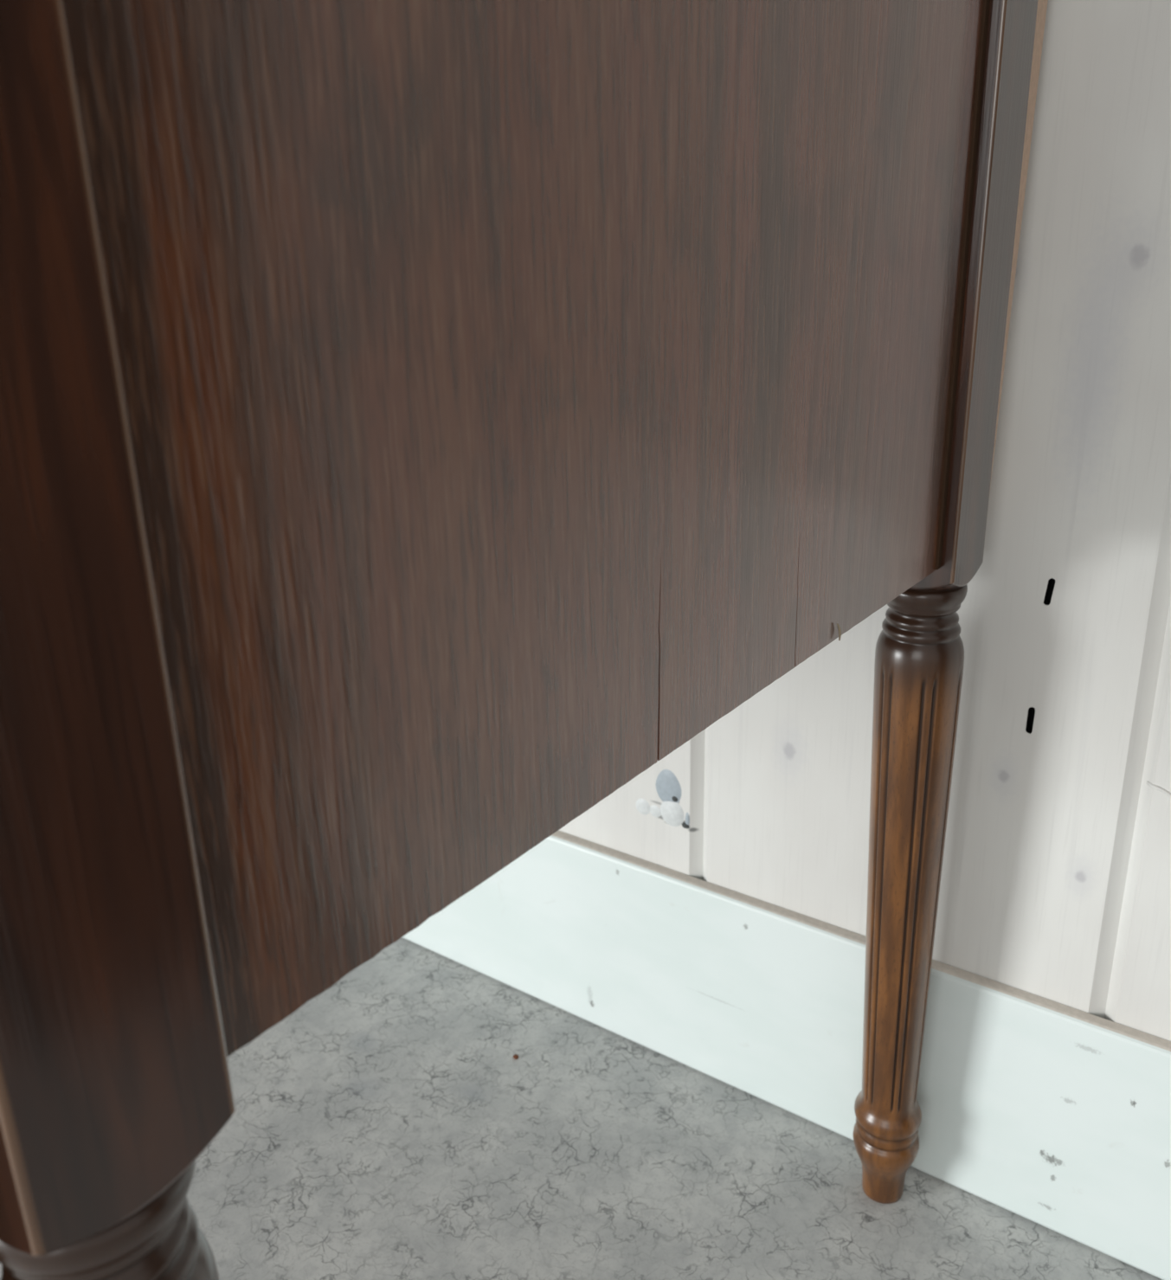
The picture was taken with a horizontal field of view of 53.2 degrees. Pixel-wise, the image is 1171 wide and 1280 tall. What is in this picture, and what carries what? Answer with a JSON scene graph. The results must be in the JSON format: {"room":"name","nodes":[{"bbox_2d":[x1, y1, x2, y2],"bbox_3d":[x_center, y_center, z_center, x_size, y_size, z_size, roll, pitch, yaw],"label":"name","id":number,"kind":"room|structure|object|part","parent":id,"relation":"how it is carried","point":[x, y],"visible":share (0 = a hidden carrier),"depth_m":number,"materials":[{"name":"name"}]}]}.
{"room":"living room","nodes":[
{"label":"living room","id":0,"kind":"room"},
{"bbox_2d":[0,937,1162,1279],"bbox_3d":[-0.584,0.806,-0.586,4.400,0.050,3.160,13,24,34],"label":"floor","id":1,"kind":"structure","parent":0,"point":[389,1126],"depth_m":0.67,"materials":[{"name":"grey concrete"}]},
{"bbox_2d":[0,0,1048,1279],"bbox_3d":[-0.318,-0.091,0.579,0.912,0.820,0.507,13,24,34],"label":"sideboard","id":2,"kind":"object","parent":1,"relation":"on","point":[423,423],"visible":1,"depth_m":0.23,"materials":[{"name":"brown wood"}]},
{"bbox_3d":[-0.088,0.263,0.267,0.039,0.361,0.047,13,24,34],"label":"leg","id":3,"kind":"part","parent":2,"relation":"part of","materials":[{"name":"brown wood"}]},
{"bbox_3d":[-0.094,-0.114,0.133,0.039,0.439,0.039,13,24,34],"label":"corner post","id":4,"kind":"part","parent":2,"relation":"part of","materials":[{"name":"brown wood"}]},
{"bbox_3d":[0.158,0.140,0.586,0.039,0.361,0.047,13,24,34],"label":"leg","id":5,"kind":"part","parent":2,"relation":"part of","materials":[{"name":"brown wood"}]},
{"bbox_3d":[0.146,-0.234,0.444,0.039,0.439,0.039,13,24,34],"label":"corner post","id":6,"kind":"part","parent":2,"relation":"part of","materials":[{"name":"brown wood"}]},
{"bbox_3d":[-0.180,-0.330,0.700,0.886,0.421,0.023,13,24,34],"label":"panel","id":7,"kind":"part","parent":2,"relation":"part of","materials":[{"name":"brown wood"}]},
{"bbox_2d":[558,0,1170,1041],"bbox_3d":[0.317,-0.783,0.202,4.400,2.450,0.068,13,24,34],"label":"wall","id":8,"kind":"structure","parent":0,"point":[1055,885],"depth_m":0.54,"materials":[{"name":"white wood"}]},
{"bbox_2d":[402,830,1170,1279],"bbox_3d":[0.319,0.267,0.555,4.400,0.135,0.009,13,24,34],"label":"baseboard","id":9,"kind":"structure","parent":8,"relation":"attached to","point":[1055,1115],"depth_m":0.67,"materials":[{"name":"white paint"}]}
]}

